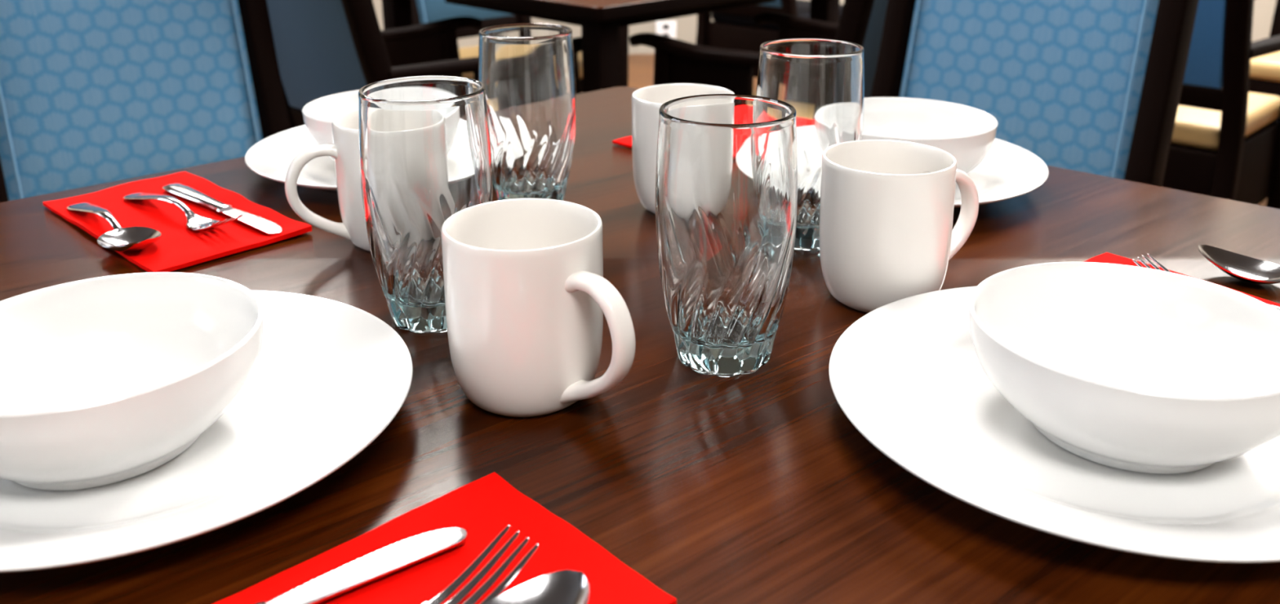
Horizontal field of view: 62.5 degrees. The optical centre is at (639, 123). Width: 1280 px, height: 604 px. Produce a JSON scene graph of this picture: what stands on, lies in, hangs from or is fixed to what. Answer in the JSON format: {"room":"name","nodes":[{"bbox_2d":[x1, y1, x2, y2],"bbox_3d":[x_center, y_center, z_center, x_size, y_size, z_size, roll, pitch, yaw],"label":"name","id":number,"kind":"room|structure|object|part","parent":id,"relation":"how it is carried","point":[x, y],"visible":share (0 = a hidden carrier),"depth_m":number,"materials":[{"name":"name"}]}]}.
{"room":"dining room","nodes":[
{"label":"dining room","id":0,"kind":"room"},
{"bbox_2d":[372,0,1276,53],"bbox_3d":[0.292,-1.710,5.551,8.000,2.700,0.100,0,14,0],"label":"wall","id":1,"kind":"structure","parent":0,"point":[1264,10],"depth_m":5.79,"materials":[{"name":"grey paint"}]},
{"bbox_2d":[656,21,675,39],"bbox_3d":[0.143,-0.509,5.795,0.110,0.110,0.010,0,14,0],"label":"wall outlet","id":2,"kind":"object","parent":1,"relation":"attached to","point":[668,28],"visible":0.7,"depth_m":5.79,"materials":[{"name":"white paint"}]},
{"bbox_2d":[662,24,669,29],"bbox_3d":[0.143,-0.532,5.785,0.036,0.028,0.002,0,14,0],"label":"socket","id":3,"kind":"object","parent":2,"relation":"attached to","point":[664,26],"depth_m":5.78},
{"bbox_2d":[628,53,1266,206],"bbox_3d":[0.303,0.663,1.790,8.000,0.080,8.550,0,14,0],"label":"floor","id":4,"kind":"structure","parent":0,"point":[641,66],"depth_m":5.33,"materials":[{"name":"beige wood"}]},
{"bbox_2d":[0,0,290,202],"bbox_3d":[-0.707,0.139,1.628,0.490,1.033,0.626,-12,18,-40],"label":"dining chair","id":5,"kind":"object","parent":4,"relation":"on","point":[92,92],"visible":0.43,"depth_m":1.71,"materials":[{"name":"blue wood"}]},
{"bbox_3d":[-1.016,0.138,1.639,0.042,1.033,0.201,-12,18,-40],"label":"post","id":6,"kind":"part","parent":5,"relation":"part of","materials":[{"name":"brown wood"}]},
{"bbox_3d":[-0.680,0.065,1.927,0.042,1.033,0.201,-12,18,-40],"label":"post","id":7,"kind":"part","parent":5,"relation":"part of","materials":[{"name":"brown wood"}]},
{"bbox_2d":[266,0,582,128],"bbox_3d":[-0.475,-0.025,2.281,0.508,1.027,0.656,13,19,43],"label":"armchair","id":8,"kind":"object","parent":4,"relation":"on","point":[324,48],"visible":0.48,"depth_m":2.07,"materials":[{"name":"brown wood"}]},
{"bbox_3d":[-0.793,-0.018,2.260,0.042,1.027,0.175,13,19,43],"label":"post","id":9,"kind":"part","parent":8,"relation":"part of","materials":[{"name":"brown wood"}]},
{"bbox_3d":[-0.607,0.016,2.155,0.382,0.047,0.036,13,19,43],"label":"rail","id":10,"kind":"part","parent":8,"relation":"part of","materials":[{"name":"brown wood"}]},
{"bbox_3d":[-0.497,0.052,1.973,0.042,1.027,0.175,13,19,43],"label":"post","id":11,"kind":"part","parent":8,"relation":"part of","materials":[{"name":"brown wood"}]},
{"bbox_3d":[-0.551,-0.100,2.502,0.022,0.212,0.235,13,19,43],"label":"panel","id":12,"kind":"part","parent":8,"relation":"part of","materials":[{"name":"brown wood"}]},
{"bbox_3d":[-0.594,-0.207,2.442,0.058,0.036,0.538,13,19,43],"label":"armrest","id":13,"kind":"part","parent":8,"relation":"part of","materials":[{"name":"brown wood"}]},
{"bbox_3d":[-0.458,0.081,2.641,0.049,0.640,0.069,13,19,43],"label":"leg","id":14,"kind":"part","parent":8,"relation":"part of","materials":[{"name":"brown wood"}]},
{"bbox_3d":[-0.243,-0.026,2.204,0.022,0.212,0.235,13,19,43],"label":"panel","id":15,"kind":"part","parent":8,"relation":"part of","materials":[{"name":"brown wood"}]},
{"bbox_3d":[-0.275,-0.131,2.134,0.058,0.036,0.538,13,19,43],"label":"armrest","id":16,"kind":"part","parent":8,"relation":"part of","materials":[{"name":"brown wood"}]},
{"bbox_3d":[-0.151,0.153,2.344,0.049,0.640,0.069,13,19,43],"label":"leg","id":17,"kind":"part","parent":8,"relation":"part of","materials":[{"name":"brown wood"}]},
{"bbox_2d":[411,0,620,93],"bbox_3d":[-0.411,-0.253,3.194,0.614,1.027,0.460,13,19,43],"label":"dining chair","id":18,"kind":"object","parent":4,"relation":"on","point":[423,11],"visible":0.17,"depth_m":3.23,"materials":[{"name":"brown wood"}]},
{"bbox_3d":[-0.714,-0.253,3.201,0.175,1.027,0.042,13,19,43],"label":"post","id":19,"kind":"part","parent":18,"relation":"part of","materials":[{"name":"brown wood"}]},
{"bbox_2d":[416,0,511,23],"bbox_3d":[-0.567,-0.525,3.285,0.106,0.398,0.370,13,19,43],"label":"cushion","id":20,"kind":"object","parent":18,"relation":"on","point":[427,11],"depth_m":3.24,"materials":[{"name":"teal fabric"}]},
{"bbox_3d":[-0.532,-0.298,3.307,0.036,0.047,0.382,13,19,43],"label":"rail","id":21,"kind":"part","parent":18,"relation":"part of","materials":[{"name":"brown wood"}]},
{"bbox_2d":[458,45,582,79],"bbox_3d":[-0.353,-0.183,3.152,0.450,0.056,0.390,13,19,43],"label":"seat cushion","id":22,"kind":"object","parent":18,"relation":"on","point":[471,51],"depth_m":3.11,"materials":[{"name":"beige fabric"}]},
{"bbox_3d":[-0.419,-0.326,3.488,0.175,1.027,0.042,13,19,43],"label":"post","id":23,"kind":"part","parent":18,"relation":"part of","materials":[{"name":"brown wood"}]},
{"bbox_3d":[-0.361,-0.138,3.172,0.460,0.040,0.400,13,19,43],"label":"seat frame","id":24,"kind":"part","parent":18,"relation":"part of","materials":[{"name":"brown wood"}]},
{"bbox_2d":[381,0,839,93],"bbox_3d":[-0.075,-0.021,2.801,0.913,0.760,0.960,13,19,42],"label":"dining table","id":25,"kind":"object","parent":4,"relation":"on","point":[604,24],"visible":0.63,"depth_m":2.21,"materials":[{"name":"brown wood"}]},
{"bbox_3d":[-0.629,-0.004,2.810,0.057,0.727,0.057,13,19,42],"label":"leg","id":26,"kind":"part","parent":25,"relation":"part of","materials":[{"name":"brown wood"}]},
{"bbox_3d":[-0.080,0.138,2.235,0.057,0.727,0.057,13,19,42],"label":"leg","id":27,"kind":"part","parent":25,"relation":"part of","materials":[{"name":"brown wood"}]},
{"bbox_3d":[-0.071,-0.147,3.376,0.057,0.727,0.057,13,19,42],"label":"leg","id":28,"kind":"part","parent":25,"relation":"part of","materials":[{"name":"brown wood"}]},
{"bbox_3d":[0.479,-0.006,2.801,0.057,0.727,0.057,13,19,42],"label":"leg","id":29,"kind":"part","parent":25,"relation":"part of","materials":[{"name":"brown wood"}]},
{"bbox_2d":[0,86,1279,603],"bbox_3d":[-0.022,0.467,0.848,0.998,0.760,0.910,-13,19,-40],"label":"dining table","id":30,"kind":"object","parent":4,"relation":"on","point":[757,487],"visible":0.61,"depth_m":0.51,"materials":[{"name":"brown wood"}]},
{"bbox_2d":[42,171,311,272],"bbox_3d":[-0.376,0.073,0.847,0.227,0.007,0.121,13,19,42],"label":"paper napkin","id":31,"kind":"object","parent":30,"relation":"on","point":[179,246],"visible":0.8,"depth_m":0.83,"materials":[{"name":"red paper"}]},
{"bbox_2d":[66,202,161,252],"bbox_3d":[-0.408,0.076,0.811,0.041,0.016,0.166,-13,19,-41],"label":"spoon","id":32,"kind":"object","parent":31,"relation":"on","point":[135,238],"visible":1,"depth_m":0.79,"materials":[{"name":"silver metal"}]},
{"bbox_3d":[-0.428,0.071,0.831,0.018,0.013,0.110,-13,19,-41],"label":"handle","id":33,"kind":"part","parent":32,"relation":"part of","materials":[{"name":"silver metal"}]},
{"bbox_2d":[97,226,161,252],"bbox_3d":[-0.372,0.085,0.773,0.041,0.016,0.059,-13,19,-41],"label":"spoon bowl","id":34,"kind":"object","parent":32,"relation":"on","point":[135,238],"depth_m":0.79,"materials":[{"name":"silver metal"}]},
{"bbox_2d":[123,192,242,231],"bbox_3d":[-0.369,0.065,0.842,0.168,0.017,0.023,11,18,39],"label":"fork","id":35,"kind":"object","parent":31,"relation":"on","point":[194,221],"visible":1,"depth_m":0.83,"materials":[{"name":"silver metal"}]},
{"bbox_3d":[-0.392,0.063,0.862,0.106,0.013,0.018,11,18,39],"label":"handle","id":36,"kind":"part","parent":35,"relation":"part of","materials":[{"name":"silver metal"}]},
{"bbox_2d":[162,182,282,235],"bbox_3d":[-0.340,0.068,0.857,0.184,0.006,0.018,12,19,41],"label":"table knife","id":37,"kind":"object","parent":31,"relation":"on","point":[270,228],"visible":0.98,"depth_m":0.85,"materials":[{"name":"silver metal"}]},
{"bbox_3d":[-0.371,0.061,0.883,0.100,0.006,0.017,12,19,41],"label":"handle","id":38,"kind":"part","parent":37,"relation":"part of","materials":[{"name":"silver metal"}]},
{"bbox_3d":[-0.302,0.076,0.826,0.085,0.002,0.015,12,19,41],"label":"blade","id":39,"kind":"part","parent":37,"relation":"part of","materials":[{"name":"silver metal"}]},
{"bbox_2d":[0,290,413,573],"bbox_3d":[-0.248,0.145,0.525,0.265,0.022,0.265,1,14,5],"label":"dinner plate","id":40,"kind":"object","parent":30,"relation":"on","point":[328,377],"visible":0.59,"depth_m":0.49,"materials":[{"name":"white ceramic"}]},
{"bbox_2d":[0,271,263,490],"bbox_3d":[-0.261,0.127,0.509,0.154,0.056,0.154,10,17,36],"label":"soup bowl","id":41,"kind":"object","parent":40,"relation":"on","point":[106,380],"visible":1,"depth_m":0.54,"materials":[{"name":"white ceramic"}]},
{"bbox_2d":[244,124,337,191],"bbox_3d":[-0.228,0.030,0.987,0.265,0.022,0.265,1,14,5],"label":"dinner plate","id":42,"kind":"object","parent":30,"relation":"on","point":[271,157],"visible":0.17,"depth_m":0.97,"materials":[{"name":"white ceramic"}]},
{"bbox_2d":[302,89,359,160],"bbox_3d":[-0.231,0.009,0.980,0.154,0.056,0.154,-11,17,-36],"label":"soup bowl","id":43,"kind":"object","parent":42,"relation":"on","point":[318,114],"visible":0.1,"depth_m":0.99,"materials":[{"name":"white ceramic"}]},
{"bbox_2d":[284,109,370,251],"bbox_3d":[-0.200,0.043,0.781,0.119,0.096,0.083,-7,15,-24],"label":"coffee mug","id":44,"kind":"object","parent":30,"relation":"on","point":[344,148],"visible":0.34,"depth_m":0.76,"materials":[{"name":"beige ceramic"}]},
{"bbox_3d":[-0.234,0.051,0.766,0.045,0.073,0.019,-7,15,-24],"label":"mug handle","id":45,"kind":"part","parent":44,"relation":"part of","materials":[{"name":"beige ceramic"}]},
{"bbox_2d":[358,75,493,333],"bbox_3d":[-0.130,0.050,0.647,0.079,0.148,0.079,-6,15,-22],"label":"drinking glass","id":46,"kind":"object","parent":30,"relation":"on","point":[425,150],"visible":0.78,"depth_m":0.61,"materials":[{"name":"clear glass"}]},
{"bbox_2d":[213,471,676,603],"bbox_3d":[-0.110,0.192,0.373,0.227,0.004,0.121,-13,19,-41],"label":"paper napkin","id":47,"kind":"object","parent":30,"relation":"on","point":[485,506],"visible":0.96,"depth_m":0.43,"materials":[{"name":"red paper"}]},
{"bbox_2d":[253,527,468,603],"bbox_3d":[-0.146,0.183,0.390,0.184,0.006,0.018,-11,17,-35],"label":"table knife","id":48,"kind":"object","parent":47,"relation":"on","point":[389,559],"visible":1,"depth_m":0.42,"materials":[{"name":"silver metal"}]},
{"bbox_3d":[-0.179,0.190,0.365,0.100,0.006,0.017,-11,17,-36],"label":"handle","id":49,"kind":"part","parent":48,"relation":"part of","materials":[{"name":"silver metal"}]},
{"bbox_2d":[422,524,538,603],"bbox_3d":[-0.104,0.185,0.359,0.023,0.017,0.168,13,19,42],"label":"fork","id":50,"kind":"object","parent":47,"relation":"on","point":[448,591],"visible":1,"depth_m":0.41,"materials":[{"name":"silver metal"}]},
{"bbox_2d":[484,569,589,603],"bbox_3d":[-0.080,0.192,0.342,0.041,0.016,0.166,13,19,42],"label":"spoon","id":51,"kind":"object","parent":47,"relation":"on","point":[564,586],"visible":1,"depth_m":0.40,"materials":[{"name":"silver metal"}]},
{"bbox_2d":[478,22,576,200],"bbox_3d":[-0.091,-0.004,0.861,0.079,0.148,0.079,11,18,38],"label":"drinking glass","id":52,"kind":"object","parent":30,"relation":"on","point":[526,71],"visible":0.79,"depth_m":0.83,"materials":[{"name":"clear glass"}]},
{"bbox_2d":[441,198,635,417],"bbox_3d":[-0.048,0.101,0.548,0.119,0.096,0.083,13,19,42],"label":"coffee mug","id":53,"kind":"object","parent":30,"relation":"on","point":[527,294],"visible":1,"depth_m":0.53,"materials":[{"name":"beige ceramic"}]},
{"bbox_3d":[-0.021,0.111,0.524,0.045,0.073,0.019,13,19,42],"label":"mug handle","id":54,"kind":"part","parent":53,"relation":"part of","materials":[{"name":"beige ceramic"}]},
{"bbox_2d":[612,136,631,147],"bbox_3d":[0.093,0.008,1.108,0.121,0.004,0.227,12,19,41],"label":"paper napkin","id":55,"kind":"object","parent":30,"relation":"on","point":[625,141],"visible":0.02,"depth_m":1.06,"materials":[{"name":"red paper"}]},
{"bbox_2d":[631,83,733,213],"bbox_3d":[0.029,0.019,0.873,0.083,0.096,0.112,-7,16,-26],"label":"coffee mug","id":56,"kind":"object","parent":30,"relation":"on","point":[646,102],"visible":0.23,"depth_m":0.84,"materials":[{"name":"beige ceramic"}]},
{"bbox_2d":[655,93,797,377],"bbox_3d":[0.048,0.063,0.592,0.079,0.148,0.079,0,14,0],"label":"drinking glass","id":57,"kind":"object","parent":30,"relation":"on","point":[726,171],"visible":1,"depth_m":0.56,"materials":[{"name":"clear glass"}]},
{"bbox_2d":[755,38,864,250],"bbox_3d":[0.124,0.015,0.780,0.079,0.148,0.079,3,15,15],"label":"drinking glass","id":58,"kind":"object","parent":30,"relation":"on","point":[823,79],"visible":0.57,"depth_m":0.74,"materials":[{"name":"clear glass"}]},
{"bbox_2d":[819,139,978,312],"bbox_3d":[0.174,0.065,0.688,0.119,0.096,0.083,-8,16,-27],"label":"coffee mug","id":59,"kind":"object","parent":30,"relation":"on","point":[886,235],"visible":0.88,"depth_m":0.65,"materials":[{"name":"beige ceramic"}]},
{"bbox_3d":[0.207,0.064,0.706,0.045,0.073,0.019,-8,16,-27],"label":"mug handle","id":60,"kind":"part","parent":59,"relation":"part of","materials":[{"name":"beige ceramic"}]},
{"bbox_2d":[954,138,1048,207],"bbox_3d":[0.220,0.040,0.936,0.265,0.022,0.265,1,14,5],"label":"dinner plate","id":61,"kind":"object","parent":30,"relation":"on","point":[1009,171],"visible":0.19,"depth_m":0.91,"materials":[{"name":"white ceramic"}]},
{"bbox_2d":[862,97,998,173],"bbox_3d":[0.231,0.021,0.925,0.154,0.056,0.154,-11,17,-36],"label":"soup bowl","id":62,"kind":"object","parent":61,"relation":"on","point":[967,133],"visible":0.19,"depth_m":0.97,"materials":[{"name":"white ceramic"}]},
{"bbox_2d":[828,286,1279,563],"bbox_3d":[0.228,0.142,0.528,0.265,0.022,0.265,-2,14,-5],"label":"dinner plate","id":63,"kind":"object","parent":30,"relation":"on","point":[908,375],"visible":0.58,"depth_m":0.48,"materials":[{"name":"white ceramic"}]},
{"bbox_2d":[968,262,1279,474],"bbox_3d":[0.240,0.122,0.518,0.154,0.056,0.154,-11,17,-36],"label":"soup bowl","id":64,"kind":"object","parent":63,"relation":"on","point":[1122,366],"visible":1,"depth_m":0.54,"materials":[{"name":"white ceramic"}]},
{"bbox_2d":[1083,252,1279,306],"bbox_3d":[0.358,0.124,0.638,0.121,0.004,0.227,-11,17,-36],"label":"paper napkin","id":65,"kind":"object","parent":30,"relation":"on","point":[1106,257],"visible":0.06,"depth_m":0.74,"materials":[{"name":"red paper"}]},
{"bbox_2d":[1132,253,1279,311],"bbox_3d":[0.380,0.113,0.637,0.023,0.017,0.168,-10,17,-33],"label":"fork","id":66,"kind":"object","parent":65,"relation":"on","point":[1148,261],"visible":0.21,"depth_m":0.70,"materials":[{"name":"silver metal"}]},
{"bbox_3d":[0.398,0.121,0.613,0.018,0.013,0.106,-10,17,-33],"label":"handle","id":67,"kind":"part","parent":66,"relation":"part of","materials":[{"name":"silver metal"}]},
{"bbox_2d":[1198,244,1279,284],"bbox_3d":[0.449,0.106,0.682,0.166,0.016,0.041,13,19,42],"label":"spoon","id":68,"kind":"object","parent":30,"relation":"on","point":[1241,267],"visible":1,"depth_m":0.73,"materials":[{"name":"silver metal"}]},
{"bbox_2d":[629,0,888,97],"bbox_3d":[0.375,-0.040,2.327,0.656,1.027,0.508,13,19,43],"label":"armchair","id":69,"kind":"object","parent":4,"relation":"on","point":[861,22],"visible":0.21,"depth_m":2.19,"materials":[{"name":"brown wood"}]},
{"bbox_3d":[0.052,0.141,2.390,0.069,0.640,0.049,13,19,43],"label":"leg","id":70,"kind":"part","parent":69,"relation":"part of","materials":[{"name":"brown wood"}]},
{"bbox_3d":[0.174,-0.145,2.179,0.538,0.036,0.058,13,19,43],"label":"armrest","id":71,"kind":"part","parent":69,"relation":"part of","materials":[{"name":"brown wood"}]},
{"bbox_3d":[0.143,-0.040,2.249,0.235,0.212,0.022,13,19,43],"label":"panel","id":72,"kind":"part","parent":69,"relation":"part of","materials":[{"name":"brown wood"}]},
{"bbox_3d":[0.358,0.066,2.687,0.069,0.640,0.049,13,19,43],"label":"leg","id":73,"kind":"part","parent":69,"relation":"part of","materials":[{"name":"brown wood"}]},
{"bbox_3d":[0.492,-0.223,2.488,0.538,0.036,0.058,13,19,43],"label":"armrest","id":74,"kind":"part","parent":69,"relation":"part of","materials":[{"name":"brown wood"}]},
{"bbox_3d":[0.450,-0.115,2.547,0.235,0.212,0.022,13,19,43],"label":"panel","id":75,"kind":"part","parent":69,"relation":"part of","materials":[{"name":"brown wood"}]},
{"bbox_3d":[0.398,0.037,2.018,0.175,1.027,0.042,13,19,43],"label":"post","id":76,"kind":"part","parent":69,"relation":"part of","materials":[{"name":"brown wood"}]},
{"bbox_2d":[695,0,843,77],"bbox_3d":[0.522,-0.479,4.081,0.508,1.027,0.656,13,19,43],"label":"armchair","id":77,"kind":"object","parent":4,"relation":"on","point":[735,28],"visible":0.28,"depth_m":4.00,"materials":[{"name":"brown wood"}]},
{"bbox_3d":[0.205,-0.472,4.059,0.042,1.027,0.175,13,19,43],"label":"post","id":78,"kind":"part","parent":77,"relation":"part of","materials":[{"name":"brown wood"}]},
{"bbox_3d":[0.393,-0.429,3.959,0.382,0.047,0.036,13,19,43],"label":"rail","id":79,"kind":"part","parent":77,"relation":"part of","materials":[{"name":"brown wood"}]},
{"bbox_3d":[0.558,-0.314,4.158,0.400,0.185,0.460,13,19,43],"label":"seat frame","id":80,"kind":"part","parent":77,"relation":"part of","materials":[{"name":"brown wood"}]},
{"bbox_2d":[711,0,843,30],"bbox_3d":[0.566,-0.434,4.136,0.390,0.056,0.450,13,19,43],"label":"seat cushion","id":81,"kind":"object","parent":77,"relation":"on","point":[722,21],"depth_m":4.03,"materials":[{"name":"fabric"}]},
{"bbox_3d":[0.501,-0.402,3.772,0.042,1.027,0.175,13,19,43],"label":"post","id":82,"kind":"part","parent":77,"relation":"part of","materials":[{"name":"brown wood"}]},
{"bbox_2d":[870,0,1199,186],"bbox_3d":[0.482,0.132,1.637,0.490,1.033,0.626,13,19,42],"label":"dining chair","id":83,"kind":"object","parent":4,"relation":"on","point":[1092,86],"visible":0.38,"depth_m":1.67,"materials":[{"name":"blue fabric"}]},
{"bbox_3d":[0.466,0.057,1.937,0.042,1.033,0.201,13,19,42],"label":"post","id":84,"kind":"part","parent":83,"relation":"part of","materials":[{"name":"brown wood"}]},
{"bbox_3d":[0.791,0.130,1.638,0.042,1.033,0.201,13,19,42],"label":"post","id":85,"kind":"part","parent":83,"relation":"part of","materials":[{"name":"brown wood"}]},
{"bbox_2d":[1161,0,1279,208],"bbox_3d":[1.209,-0.082,2.480,0.538,1.027,0.656,13,19,43],"label":"armchair","id":86,"kind":"object","parent":4,"relation":"on","point":[1225,142],"visible":0.2,"depth_m":2.22,"materials":[{"name":"brown wood"}]},
{"bbox_3d":[1.070,-0.084,2.336,0.412,0.047,0.036,13,19,43],"label":"rail","id":87,"kind":"part","parent":86,"relation":"part of","materials":[{"name":"brown wood"}]},
{"bbox_3d":[1.244,0.083,2.557,0.430,0.185,0.460,13,19,43],"label":"seat frame","id":88,"kind":"part","parent":86,"relation":"part of","materials":[{"name":"brown wood"}]},
{"bbox_2d":[1221,0,1226,88],"bbox_3d":[1.038,-0.285,2.253,0.400,0.378,0.101,13,19,43],"label":"cushion","id":89,"kind":"object","parent":86,"relation":"on","point":[1224,2],"depth_m":2.14,"materials":[{"name":"blue fabric"}]},
{"bbox_2d":[1170,92,1279,151],"bbox_3d":[1.252,-0.037,2.536,0.420,0.056,0.450,13,19,43],"label":"seat cushion","id":90,"kind":"object","parent":86,"relation":"on","point":[1195,129],"depth_m":2.35,"materials":[{"name":"beige fabric"}]},
{"bbox_3d":[1.198,-0.002,2.162,0.042,1.027,0.175,13,19,43],"label":"post","id":91,"kind":"part","parent":86,"relation":"part of","materials":[{"name":"brown wood"}]},
{"bbox_3d":[1.420,-0.186,2.322,0.058,0.036,0.538,13,19,43],"label":"armrest","id":92,"kind":"part","parent":86,"relation":"part of","materials":[{"name":"brown wood"}]},
{"bbox_3d":[1.544,0.099,2.533,0.049,0.640,0.069,13,19,43],"label":"leg","id":93,"kind":"part","parent":86,"relation":"part of","materials":[{"name":"brown wood"}]},
{"bbox_2d":[1221,0,1279,119],"bbox_3d":[2.054,-0.231,3.063,0.538,1.027,0.656,13,19,43],"label":"armchair","id":94,"kind":"object","parent":4,"relation":"on","point":[1264,70],"visible":0.12,"depth_m":2.99,"materials":[{"name":"brown wood"}]},
{"bbox_3d":[2.021,-0.049,3.073,0.430,0.185,0.460,13,19,43],"label":"seat frame","id":95,"kind":"part","parent":94,"relation":"part of","materials":[{"name":"brown wood"}]},
{"bbox_2d":[1249,51,1279,81],"bbox_3d":[2.012,-0.165,3.035,0.420,0.056,0.450,13,19,43],"label":"seat cushion","id":96,"kind":"object","parent":94,"relation":"on","point":[1266,68],"depth_m":2.98,"materials":[{"name":"beige fabric"}]},
{"bbox_3d":[2.066,-0.311,3.381,0.042,1.027,0.175,13,19,43],"label":"post","id":97,"kind":"part","parent":94,"relation":"part of","materials":[{"name":"brown wood"}]}
]}

